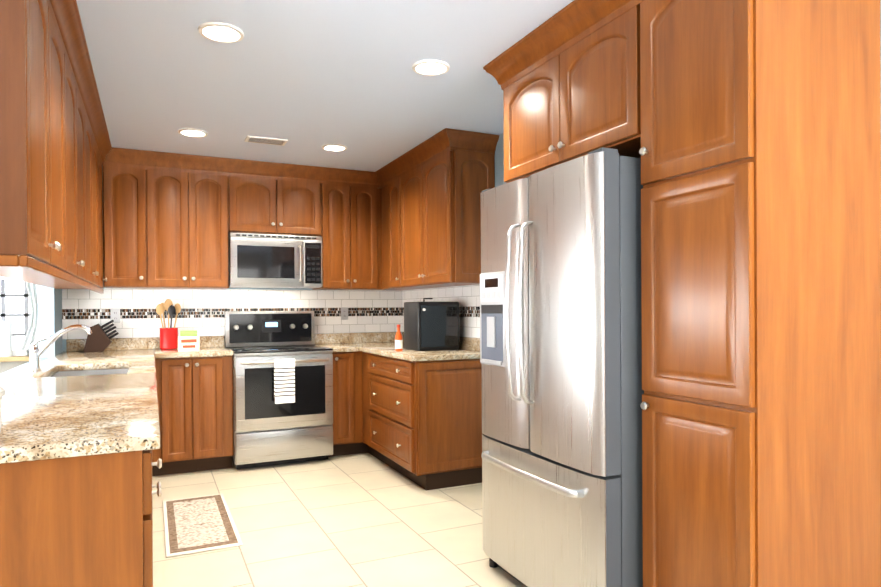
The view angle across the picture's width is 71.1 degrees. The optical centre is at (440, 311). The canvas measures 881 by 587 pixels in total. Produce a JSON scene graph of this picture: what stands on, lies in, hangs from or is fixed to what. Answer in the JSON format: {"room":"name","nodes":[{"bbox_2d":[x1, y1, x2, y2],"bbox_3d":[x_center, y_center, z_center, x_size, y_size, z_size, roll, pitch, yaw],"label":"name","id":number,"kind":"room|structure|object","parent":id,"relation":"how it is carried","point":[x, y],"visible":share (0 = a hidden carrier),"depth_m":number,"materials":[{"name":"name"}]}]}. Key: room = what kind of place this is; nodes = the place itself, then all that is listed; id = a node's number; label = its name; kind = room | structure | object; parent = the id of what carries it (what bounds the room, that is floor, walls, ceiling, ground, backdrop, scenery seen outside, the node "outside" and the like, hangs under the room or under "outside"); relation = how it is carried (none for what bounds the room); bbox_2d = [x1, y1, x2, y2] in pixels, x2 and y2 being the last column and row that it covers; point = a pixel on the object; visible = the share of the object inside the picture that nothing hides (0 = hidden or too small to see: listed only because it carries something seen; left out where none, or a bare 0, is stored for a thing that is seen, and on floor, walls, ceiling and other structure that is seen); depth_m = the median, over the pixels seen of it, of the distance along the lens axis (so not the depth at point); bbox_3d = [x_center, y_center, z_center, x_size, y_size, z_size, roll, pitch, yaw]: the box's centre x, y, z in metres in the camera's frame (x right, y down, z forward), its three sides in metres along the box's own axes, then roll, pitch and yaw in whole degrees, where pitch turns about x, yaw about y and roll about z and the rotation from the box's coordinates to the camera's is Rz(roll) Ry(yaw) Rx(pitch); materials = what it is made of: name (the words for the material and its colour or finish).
{"room":"kitchen","nodes":[
{"label":"kitchen","id":0,"kind":"room"},
{"bbox_2d":[0,285,61,379],"bbox_3d":[-2.261,0.008,3.211,0.100,2.460,3.499,0,0,-25],"label":"wall","id":1,"kind":"structure","parent":0,"point":[49,311],"depth_m":4.42,"materials":[{"name":"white paint"}]},
{"bbox_2d":[19,282,37,349],"bbox_3d":[-3.082,-0.337,4.625,0.180,1.250,0.030,0,0,-25],"label":"curtain","id":2,"kind":"object","parent":1,"relation":"hanging from","point":[31,336],"visible":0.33,"depth_m":4.63,"materials":[{"name":"grey fabric"}]},
{"bbox_2d":[0,0,71,275],"bbox_3d":[-1.539,-0.643,2.141,0.305,0.958,0.901,0,0,-25],"label":"upper cabinet","id":3,"kind":"object","parent":1,"relation":"attached to","point":[51,223],"depth_m":1.94,"materials":[{"name":"brown wood"}]},
{"bbox_2d":[3,66,87,283],"bbox_3d":[-1.919,-0.644,2.952,0.305,0.958,0.890,0,0,-25],"label":"upper cabinet","id":4,"kind":"object","parent":1,"relation":"attached to","point":[77,121],"depth_m":3.09,"materials":[{"name":"brown wood"}]},
{"bbox_2d":[37,125,99,287],"bbox_3d":[-2.297,-0.645,3.757,0.305,0.958,0.890,0,0,-25],"label":"upper cabinet","id":5,"kind":"object","parent":1,"relation":"attached to","point":[93,156],"depth_m":3.92,"materials":[{"name":"brown wood"}]},
{"bbox_2d":[55,160,103,291],"bbox_3d":[-2.583,-0.645,4.368,0.305,0.958,0.459,0,0,-25],"label":"upper cabinet","id":6,"kind":"object","parent":1,"relation":"attached to","point":[101,211],"depth_m":4.51,"materials":[{"name":"brown wood"}]},
{"bbox_2d":[0,166,401,373],"bbox_3d":[-2.885,0.005,4.918,5.500,2.460,0.120,0,0,-25],"label":"wall","id":7,"kind":"structure","parent":0,"point":[5,366],"depth_m":4.83,"materials":[{"name":"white paint"}]},
{"bbox_2d":[0,356,29,361],"bbox_3d":[-3.570,0.360,4.476,1.280,0.033,0.100,0,0,-25],"label":"window sill","id":8,"kind":"structure","parent":7,"relation":"attached to","point":[14,358],"depth_m":4.61,"materials":[{"name":"beige wood"}]},
{"bbox_2d":[0,321,12,356],"bbox_3d":[-3.263,0.204,4.619,0.088,0.272,0.088,0,0,-25],"label":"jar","id":9,"kind":"object","parent":8,"relation":"on","point":[6,348],"visible":1,"depth_m":4.59,"materials":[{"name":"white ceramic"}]},
{"bbox_2d":[0,276,31,355],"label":"window","id":10,"kind":"structure","parent":7,"relation":"in","point":[14,305],"depth_m":4.82,"materials":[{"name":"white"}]},
{"bbox_2d":[103,166,150,288],"bbox_3d":[-2.476,-0.657,4.847,0.295,0.940,0.351,0,0,-25],"label":"upper cabinet","id":11,"kind":"object","parent":7,"relation":"attached to","point":[124,188],"depth_m":4.69,"materials":[{"name":"brown wood"}]},
{"bbox_2d":[147,169,230,288],"bbox_3d":[-2.068,-0.660,5.038,0.605,0.940,0.351,0,0,-25],"label":"upper cabinet","id":12,"kind":"object","parent":7,"relation":"attached to","point":[162,229],"depth_m":4.88,"materials":[{"name":"brown wood"}]},
{"bbox_2d":[62,288,401,338],"bbox_3d":[-1.662,0.007,5.418,2.856,0.401,0.010,0,0,-25],"label":"backsplash","id":13,"kind":"structure","parent":7,"relation":"attached to","point":[202,312],"depth_m":5.28,"materials":[{"name":"tile"}]},
{"bbox_2d":[110,308,119,322],"bbox_3d":[-2.618,0.034,4.961,0.070,0.116,0.007,0,0,-25],"label":"electrical outlet","id":14,"kind":"object","parent":13,"relation":"attached to","point":[115,314],"visible":0.98,"depth_m":4.96,"materials":[{"name":"white plastic"}]},
{"bbox_2d":[341,307,347,319],"bbox_3d":[-0.898,0.020,5.768,0.070,0.116,0.007,0,0,-25],"label":"electrical outlet","id":15,"kind":"object","parent":13,"relation":"attached to","point":[344,313],"visible":1,"depth_m":5.77,"materials":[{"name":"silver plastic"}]},
{"bbox_2d":[231,176,322,237],"bbox_3d":[-1.450,-0.894,5.328,0.764,0.483,0.351,0,0,-25],"label":"upper cabinet","id":16,"kind":"object","parent":7,"relation":"attached to","point":[258,205],"depth_m":5.17,"materials":[{"name":"brown wood"}]},
{"bbox_2d":[229,233,322,288],"bbox_3d":[-1.428,-0.423,5.288,0.750,0.434,0.442,0,0,-25],"label":"over-the-range microwave","id":17,"kind":"object","parent":16,"relation":"attached to","point":[272,261],"visible":1,"depth_m":5.12,"materials":[{"name":"silver metal"}]},
{"bbox_2d":[312,184,378,289],"bbox_3d":[-0.872,-0.670,5.599,0.510,0.940,0.351,0,0,-25],"label":"upper cabinet","id":18,"kind":"object","parent":7,"relation":"attached to","point":[350,240],"depth_m":5.45,"materials":[{"name":"brown wood"}]},
{"bbox_2d":[379,188,414,290],"bbox_3d":[-0.472,-0.673,5.787,0.374,0.940,0.351,0,0,-25],"label":"upper cabinet","id":19,"kind":"object","parent":7,"relation":"attached to","point":[380,193],"depth_m":5.58,"materials":[{"name":"brown wood"}]},
{"bbox_2d":[76,0,573,171],"bbox_3d":[-1.058,-1.271,1.024,5.720,0.100,8.720,0,0,-25],"label":"ceiling","id":20,"kind":"structure","parent":0,"point":[307,79],"depth_m":3.19,"materials":[{"name":"white paint"}]},
{"bbox_2d":[46,0,113,165],"bbox_3d":[-1.850,-1.158,3.193,0.103,0.127,3.195,0,0,-25],"label":"crown molding","id":21,"kind":"structure","parent":20,"relation":"attached to","point":[65,14],"depth_m":2.94,"materials":[{"name":"brown wood"}]},
{"bbox_2d":[178,128,207,136],"bbox_3d":[-1.698,-1.223,4.226,0.190,0.012,0.190,0,0,-25],"label":"recessed light","id":22,"kind":"object","parent":20,"relation":"in","point":[190,132],"visible":0.96,"depth_m":4.21,"materials":[{"name":"white plastic"}]},
{"bbox_2d":[198,22,243,42],"bbox_3d":[-0.962,-1.222,2.704,0.190,0.012,0.190,0,0,-25],"label":"recessed light","id":23,"kind":"object","parent":20,"relation":"in","point":[221,32],"visible":1,"depth_m":2.70,"materials":[{"name":"white plastic"}]},
{"bbox_2d":[114,148,380,188],"bbox_3d":[-1.488,-1.167,5.083,2.125,0.127,0.078,0,0,-25],"label":"crown molding","id":24,"kind":"structure","parent":20,"relation":"attached to","point":[129,158],"depth_m":5.01,"materials":[{"name":"brown wood"}]},
{"bbox_2d":[245,135,287,145],"bbox_3d":[-1.254,-1.228,4.434,0.280,0.010,0.150,0,0,-25],"label":"ceiling vent","id":25,"kind":"object","parent":20,"relation":"in","point":[266,140],"visible":0.98,"depth_m":4.41,"materials":[{"name":"white plastic"}]},
{"bbox_2d":[322,144,346,151],"bbox_3d":[-0.797,-1.230,4.637,0.190,0.012,0.190,0,0,-25],"label":"recessed light","id":26,"kind":"object","parent":20,"relation":"in","point":[334,147],"visible":0.98,"depth_m":4.62,"materials":[{"name":"white plastic"}]},
{"bbox_2d":[374,128,453,187],"bbox_3d":[-0.230,-1.174,4.814,0.078,0.127,1.420,0,0,-25],"label":"crown molding","id":27,"kind":"structure","parent":20,"relation":"attached to","point":[442,142],"depth_m":4.71,"materials":[{"name":"brown wood"}]},
{"bbox_2d":[412,59,449,75],"bbox_3d":[-0.048,-1.229,3.111,0.190,0.012,0.190,0,0,-25],"label":"recessed light","id":28,"kind":"object","parent":20,"relation":"in","point":[430,67],"visible":0.98,"depth_m":3.10,"materials":[{"name":"white plastic"}]},
{"bbox_2d":[483,0,643,89],"bbox_3d":[0.579,-1.170,2.428,0.078,0.127,1.550,0,0,-25],"label":"crown molding","id":29,"kind":"structure","parent":20,"relation":"attached to","point":[568,26],"depth_m":2.62,"materials":[{"name":"brown wood"}]},
{"bbox_2d":[152,453,524,586],"bbox_3d":[-1.042,1.289,1.034,5.720,0.100,8.720,0,0,-25],"label":"floor","id":30,"kind":"structure","parent":0,"point":[362,520],"depth_m":3.44,"materials":[{"name":"tile"}]},
{"bbox_2d":[0,449,159,586],"bbox_3d":[-1.213,0.796,1.851,0.629,0.884,0.905,0,0,-25],"label":"base cabinet","id":31,"kind":"object","parent":30,"relation":"on","point":[83,521],"depth_m":1.51,"materials":[{"name":"brown wood"}]},
{"bbox_2d":[0,337,163,463],"bbox_3d":[-1.828,0.285,3.192,0.660,0.132,3.900,0,0,-25],"label":"countertop","id":32,"kind":"structure","parent":31,"relation":"on","point":[45,415],"depth_m":2.05,"materials":[{"name":"stone"}]},
{"bbox_2d":[0,386,4,431],"bbox_3d":[-1.225,0.229,1.500,0.270,0.170,0.270,0,0,-25],"label":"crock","id":33,"kind":"object","parent":32,"relation":"on","point":[2,392],"visible":1,"depth_m":1.55,"materials":[{"name":"white ceramic"}]},
{"bbox_2d":[27,324,91,371],"bbox_3d":[-2.031,0.191,3.292,0.298,0.243,0.064,0,0,-25],"label":"faucet","id":34,"kind":"object","parent":32,"relation":"on","point":[36,353],"visible":1,"depth_m":3.25,"materials":[{"name":"silver metal"}]},
{"bbox_2d":[51,369,128,376],"bbox_3d":[-1.904,0.444,3.352,0.410,0.184,0.780,0,0,-25],"label":"sink","id":35,"kind":"object","parent":32,"relation":"in","point":[89,372],"visible":0.04,"depth_m":3.68,"materials":[{"name":"metal"}]},
{"bbox_2d":[83,320,118,351],"bbox_3d":[-2.635,0.187,4.787,0.240,0.246,0.100,0,0,-25],"label":"knife block","id":36,"kind":"object","parent":32,"relation":"on","point":[98,339],"visible":1,"depth_m":4.74,"materials":[{"name":"brown wood"}]},
{"bbox_2d":[155,356,233,475],"bbox_3d":[-1.999,0.788,4.918,0.590,0.884,0.629,0,0,-25],"label":"base cabinet","id":37,"kind":"object","parent":30,"relation":"on","point":[195,394],"depth_m":4.65,"materials":[{"name":"brown wood"}]},
{"bbox_2d":[164,336,232,357],"bbox_3d":[-1.973,0.279,4.913,0.540,0.132,0.660,0,0,-25],"label":"countertop","id":38,"kind":"structure","parent":37,"relation":"on","point":[210,346],"depth_m":4.81,"materials":[{"name":"stone"}]},
{"bbox_2d":[156,299,180,349],"bbox_3d":[-2.212,0.102,5.013,0.187,0.410,0.142,0,0,-25],"label":"utensil crock","id":39,"kind":"object","parent":38,"relation":"on","point":[169,338],"visible":1,"depth_m":4.98,"materials":[{"name":"red ceramic"}]},
{"bbox_2d":[178,330,199,351],"bbox_3d":[-1.935,0.227,4.733,0.150,0.159,0.102,0,0,-25],"label":"box","id":40,"kind":"object","parent":38,"relation":"on","point":[188,341],"visible":1,"depth_m":4.70,"materials":[{"name":"white paper"}]},
{"bbox_2d":[163,493,242,557],"bbox_3d":[-1.417,1.226,3.609,0.370,0.008,1.000,0,0,-25],"label":"rug","id":41,"kind":"object","parent":30,"relation":"on","point":[197,524],"visible":1,"depth_m":3.51,"materials":[{"name":"beige fabric"}]},
{"bbox_2d":[225,311,332,468],"bbox_3d":[-1.350,0.613,5.135,0.765,1.225,0.765,0,0,-25],"label":"range","id":42,"kind":"object","parent":30,"relation":"on","point":[267,431],"visible":1,"depth_m":4.90,"materials":[{"name":"silver metal"}]},
{"bbox_2d":[274,358,294,403],"bbox_3d":[-1.213,0.540,4.787,0.154,0.342,0.046,0,0,-25],"label":"hanging towel","id":43,"kind":"object","parent":42,"relation":"hanging from","point":[284,380],"visible":0.96,"depth_m":4.77,"materials":[{"name":"white fabric"}]},
{"bbox_2d":[328,351,359,456],"bbox_3d":[-0.909,0.780,5.429,0.275,0.884,0.629,0,0,-25],"label":"base cabinet","id":44,"kind":"object","parent":30,"relation":"on","point":[346,365],"depth_m":5.15,"materials":[{"name":"brown wood"}]},
{"bbox_2d":[364,352,481,489],"bbox_3d":[-0.098,0.778,4.720,0.628,0.884,0.982,0,0,-25],"label":"base cabinet","id":45,"kind":"object","parent":30,"relation":"on","point":[418,423],"depth_m":4.30,"materials":[{"name":"brown wood"}]},
{"bbox_2d":[314,332,479,361],"bbox_3d":[-0.388,0.269,5.027,0.885,0.132,1.800,0,0,-25],"label":"countertop","id":46,"kind":"structure","parent":45,"relation":"on","point":[380,343],"depth_m":5.06,"materials":[{"name":"stone"}]},
{"bbox_2d":[395,325,402,351],"bbox_3d":[-0.311,0.197,4.590,0.057,0.199,0.057,0,0,-25],"label":"sauce bottle","id":47,"kind":"object","parent":46,"relation":"on","point":[398,342],"visible":1,"depth_m":4.57,"materials":[{"name":"orange glass"}]},
{"bbox_2d":[404,298,458,350],"bbox_3d":[-0.070,0.095,4.787,0.345,0.400,0.308,0,0,-25],"label":"ice maker","id":48,"kind":"object","parent":46,"relation":"on","point":[431,326],"visible":1,"depth_m":4.66,"materials":[{"name":"black plastic"}]},
{"bbox_2d":[480,147,643,586],"bbox_3d":[0.701,0.318,2.737,0.855,1.808,0.905,0,0,-25],"label":"fridge","id":49,"kind":"object","parent":30,"relation":"on","point":[560,330],"visible":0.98,"depth_m":2.35,"materials":[{"name":"silver metal"}]},
{"bbox_2d":[631,0,880,586],"bbox_3d":[1.101,0.042,2.150,0.629,2.360,0.462,0,0,-25],"label":"tall cabinet","id":50,"kind":"object","parent":30,"relation":"on","point":[748,132],"depth_m":1.96,"materials":[{"name":"brown wood"}]},
{"bbox_2d":[415,0,880,337],"bbox_3d":[1.485,-0.011,2.218,0.120,2.460,8.720,0,0,-25],"label":"wall","id":51,"kind":"structure","parent":0,"point":[499,166],"depth_m":4.33,"materials":[{"name":"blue paint"}]},
{"bbox_2d":[381,186,384,288],"bbox_3d":[-0.345,-0.673,5.550,0.351,0.940,0.219,0,0,-25],"label":"upper cabinet","id":52,"kind":"object","parent":51,"relation":"attached to","point":[383,188],"depth_m":5.54,"materials":[{"name":"brown wood"}]},
{"bbox_2d":[385,179,396,288],"bbox_3d":[-0.237,-0.672,5.319,0.351,0.940,0.291,0,0,-25],"label":"upper cabinet","id":53,"kind":"object","parent":51,"relation":"attached to","point":[390,189],"depth_m":5.33,"materials":[{"name":"brown wood"}]},
{"bbox_2d":[402,284,479,337],"bbox_3d":[0.012,-0.002,5.200,0.010,0.401,1.770,0,0,-25],"label":"backsplash","id":54,"kind":"structure","parent":51,"relation":"attached to","point":[468,296],"depth_m":4.86,"materials":[{"name":"tile"}]},
{"bbox_2d":[397,149,494,288],"bbox_3d":[0.030,-0.672,4.748,0.351,0.940,0.969,0,0,-25],"label":"upper cabinet","id":55,"kind":"object","parent":51,"relation":"attached to","point":[431,224],"depth_m":4.38,"materials":[{"name":"brown wood"}]},
{"bbox_2d":[454,129,498,155],"bbox_3d":[0.247,-1.175,4.296,0.336,0.127,0.078,0,0,-25],"label":"crown molding","id":56,"kind":"structure","parent":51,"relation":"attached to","point":[463,140],"depth_m":4.29,"materials":[{"name":"brown wood"}]},
{"bbox_2d":[503,9,630,182],"bbox_3d":[0.796,-0.889,2.784,0.629,0.500,0.948,0,0,-25],"label":"upper cabinet","id":57,"kind":"object","parent":51,"relation":"attached to","point":[577,103],"depth_m":2.57,"materials":[{"name":"brown wood"}]}
]}

